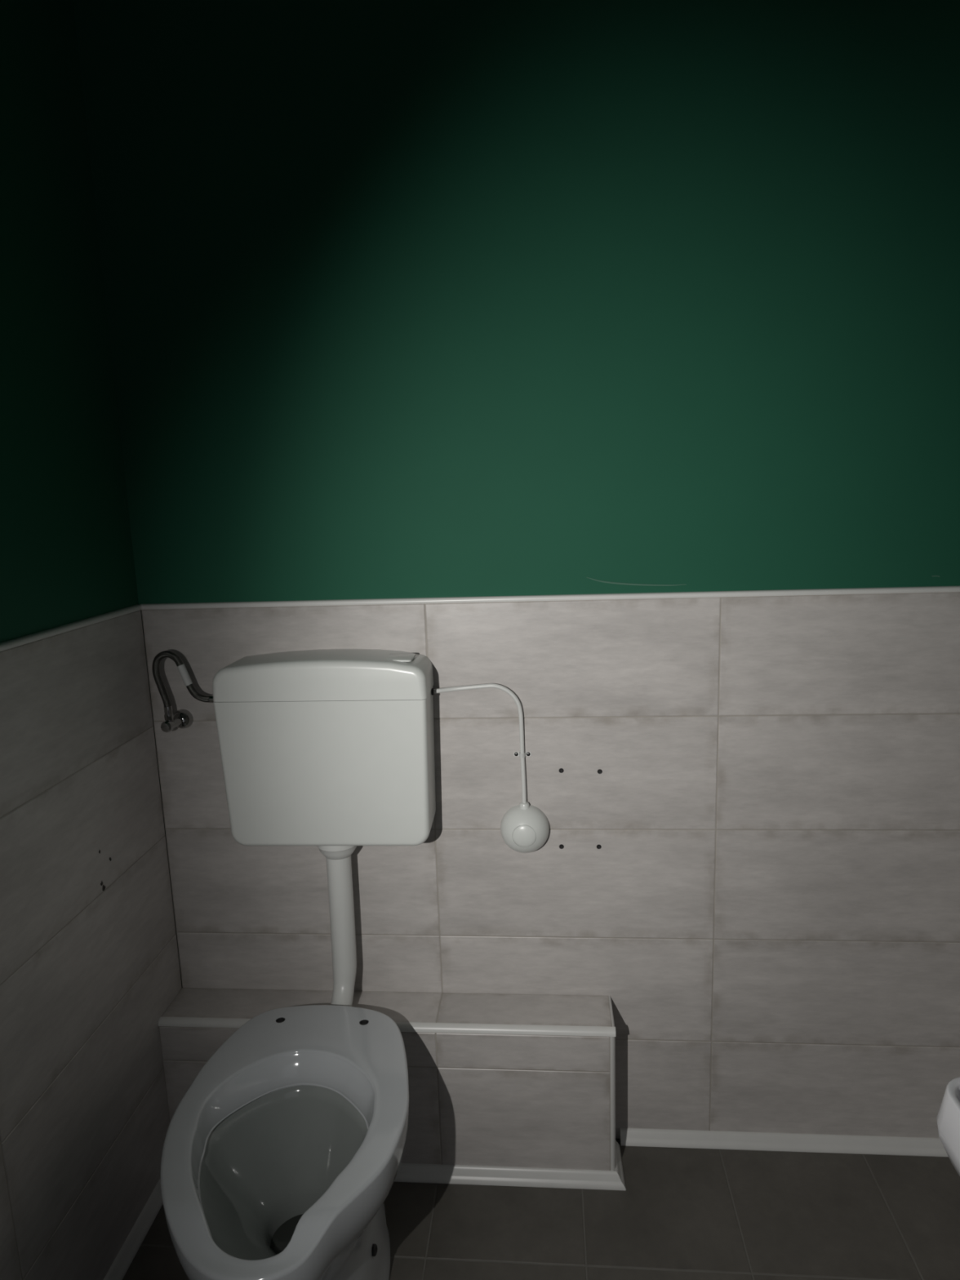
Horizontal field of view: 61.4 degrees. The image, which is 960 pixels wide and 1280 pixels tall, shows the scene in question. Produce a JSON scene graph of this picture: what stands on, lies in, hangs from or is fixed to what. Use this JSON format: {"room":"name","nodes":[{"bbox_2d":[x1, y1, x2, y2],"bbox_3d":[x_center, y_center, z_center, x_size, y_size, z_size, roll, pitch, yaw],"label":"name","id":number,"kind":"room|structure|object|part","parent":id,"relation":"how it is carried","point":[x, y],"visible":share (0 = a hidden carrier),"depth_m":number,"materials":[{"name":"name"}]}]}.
{"room":"public restroom","nodes":[
{"label":"public restroom","id":0,"kind":"room"},
{"bbox_2d":[0,0,182,1279],"bbox_3d":[-0.875,0.050,0.587,0.121,2.700,2.308,-1,10,5],"label":"wall","id":1,"kind":"structure","parent":0,"point":[90,970],"depth_m":1.46,"materials":[{"name":"green paint"}]},
{"bbox_2d":[0,604,141,651],"bbox_3d":[-0.816,0.139,0.595,0.011,0.011,2.300,-1,10,5],"label":"trim","id":2,"kind":"structure","parent":1,"relation":"attached to","point":[20,641],"depth_m":1.45,"materials":[{"name":"white plastic"}]},
{"bbox_2d":[103,1179,163,1279],"bbox_3d":[-0.768,1.375,0.748,0.020,0.029,2.158,-1,10,5],"label":"baseboard","id":3,"kind":"structure","parent":1,"relation":"attached to","point":[122,1261],"depth_m":1.64,"materials":[{"name":"white plastic"}]},
{"bbox_2d":[72,0,959,1138],"bbox_3d":[0.176,-0.186,1.689,2.040,2.700,0.120,-1,10,5],"label":"wall","id":4,"kind":"structure","parent":0,"point":[404,299],"depth_m":1.61,"materials":[{"name":"green paint"}]},
{"bbox_2d":[160,709,193,732],"bbox_3d":[-0.648,0.176,1.726,0.043,0.046,0.070,-1,10,5],"label":"angle valve","id":5,"kind":"object","parent":4,"relation":"attached to","point":[182,718],"visible":1,"depth_m":1.74,"materials":[{"name":"silver metal"}]},
{"bbox_3d":[-0.659,0.182,1.702,0.025,0.025,0.020,-1,10,5],"label":"handle","id":6,"kind":"part","parent":5,"relation":"part of","materials":[{"name":"silver metal"}]},
{"bbox_2d":[151,650,213,716],"bbox_3d":[-0.610,0.090,1.691,0.149,0.140,0.019,-1,10,6],"label":"supply hose","id":7,"kind":"object","parent":5,"relation":"attached to","point":[168,711],"visible":0.88,"depth_m":1.69,"materials":[{"name":"grey metal"}]},
{"bbox_2d":[212,648,435,845],"bbox_3d":[-0.314,0.222,1.679,0.441,0.391,0.125,-1,10,5],"label":"cistern","id":8,"kind":"object","parent":4,"relation":"attached to","point":[326,747],"visible":1,"depth_m":1.62,"materials":[{"name":"white plastic"}]},
{"bbox_3d":[-0.317,0.070,1.651,0.434,0.080,0.125,-1,10,5],"label":"lid","id":9,"kind":"part","parent":8,"relation":"part of","materials":[{"name":"white plastic"}]},
{"bbox_2d":[316,845,356,1006],"bbox_3d":[-0.298,0.621,1.721,0.087,0.408,0.143,-1,10,5],"label":"pipe","id":10,"kind":"object","parent":8,"relation":"attached to","point":[339,864],"visible":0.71,"depth_m":1.72,"materials":[{"name":"white plastic"}]},
{"bbox_3d":[-0.191,0.035,1.634,0.114,0.007,0.066,-1,10,5],"label":"flush plate","id":11,"kind":"part","parent":8,"relation":"part of","materials":[{"name":"white plastic"}]},
{"bbox_2d":[434,683,526,803],"bbox_3d":[0.000,0.220,1.703,0.190,0.261,0.021,-2,10,0],"label":"tube","id":12,"kind":"object","parent":8,"relation":"attached to","point":[506,690],"visible":1,"depth_m":1.68,"materials":[{"name":"white plastic"}]},
{"bbox_2d":[513,751,531,758],"bbox_3d":[0.089,0.243,1.707,0.037,0.009,0.014,-1,10,5],"label":"clip","id":13,"kind":"object","parent":4,"relation":"attached to","point":[515,753],"visible":1,"depth_m":1.71,"materials":[{"name":"white plastic"}]},
{"bbox_2d":[500,801,549,853],"bbox_3d":[0.095,0.404,1.717,0.105,0.114,0.053,-1,10,5],"label":"button","id":14,"kind":"object","parent":4,"relation":"attached to","point":[524,827],"visible":1,"depth_m":1.70,"materials":[{"name":"white plastic"}]},
{"bbox_2d":[519,801,528,809],"bbox_3d":[0.095,0.352,1.722,0.021,0.014,0.021,-1,10,5],"label":"socket","id":15,"kind":"object","parent":14,"relation":"attached to","point":[522,806],"depth_m":1.71,"materials":[{"name":"white plastic"}]},
{"bbox_2d":[140,586,959,609],"bbox_3d":[0.174,-0.087,1.649,1.804,0.011,0.011,-1,10,5],"label":"trim","id":16,"kind":"structure","parent":4,"relation":"attached to","point":[926,588],"depth_m":1.65,"materials":[{"name":"white plastic"}]},
{"bbox_2d":[620,1128,948,1156],"bbox_3d":[0.716,1.131,1.818,0.791,0.029,0.020,-1,10,5],"label":"baseboard","id":17,"kind":"structure","parent":4,"relation":"attached to","point":[740,1140],"depth_m":1.82,"materials":[{"name":"white plastic"}]},
{"bbox_2d":[122,1138,959,1279],"bbox_3d":[0.126,1.410,0.754,2.040,0.100,2.540,-1,10,5],"label":"floor","id":18,"kind":"structure","parent":0,"point":[682,1213],"depth_m":1.65,"materials":[{"name":"tile"}]},
{"bbox_2d":[160,1004,408,1279],"bbox_3d":[-0.320,1.026,1.436,0.422,0.440,0.591,-1,10,5],"label":"toilet","id":19,"kind":"object","parent":18,"relation":"on","point":[282,1157],"visible":1,"depth_m":1.45,"materials":[{"name":"white ceramic"}]},
{"bbox_2d":[158,987,626,1191],"bbox_3d":[-0.191,0.992,1.804,1.008,0.366,0.141,-1,10,5],"label":"ledge","id":20,"kind":"object","parent":18,"relation":"on","point":[505,1090],"visible":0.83,"depth_m":1.74,"materials":[{"name":"tile"}]},
{"bbox_3d":[-0.190,1.169,1.775,1.008,0.029,0.020,-1,10,5],"label":"skirting","id":21,"kind":"part","parent":20,"relation":"part of","materials":[{"name":"white plastic"}]},
{"bbox_3d":[0.306,1.151,1.782,0.021,0.029,0.119,-1,10,5],"label":"skirting","id":22,"kind":"part","parent":20,"relation":"part of","materials":[{"name":"white plastic"}]},
{"bbox_3d":[1.037,0.016,0.426,0.120,2.700,2.308,-1,10,5],"label":"wall","id":23,"kind":"structure","parent":0,"visible":0},
{"bbox_2d":[936,1076,959,1176],"bbox_3d":[0.749,0.611,0.657,0.515,0.155,0.528,-1,10,5],"label":"washbasin","id":24,"kind":"object","parent":23,"relation":"attached to","point":[948,1117],"visible":1,"depth_m":0.88,"materials":[{"name":"white ceramic"}]}
]}

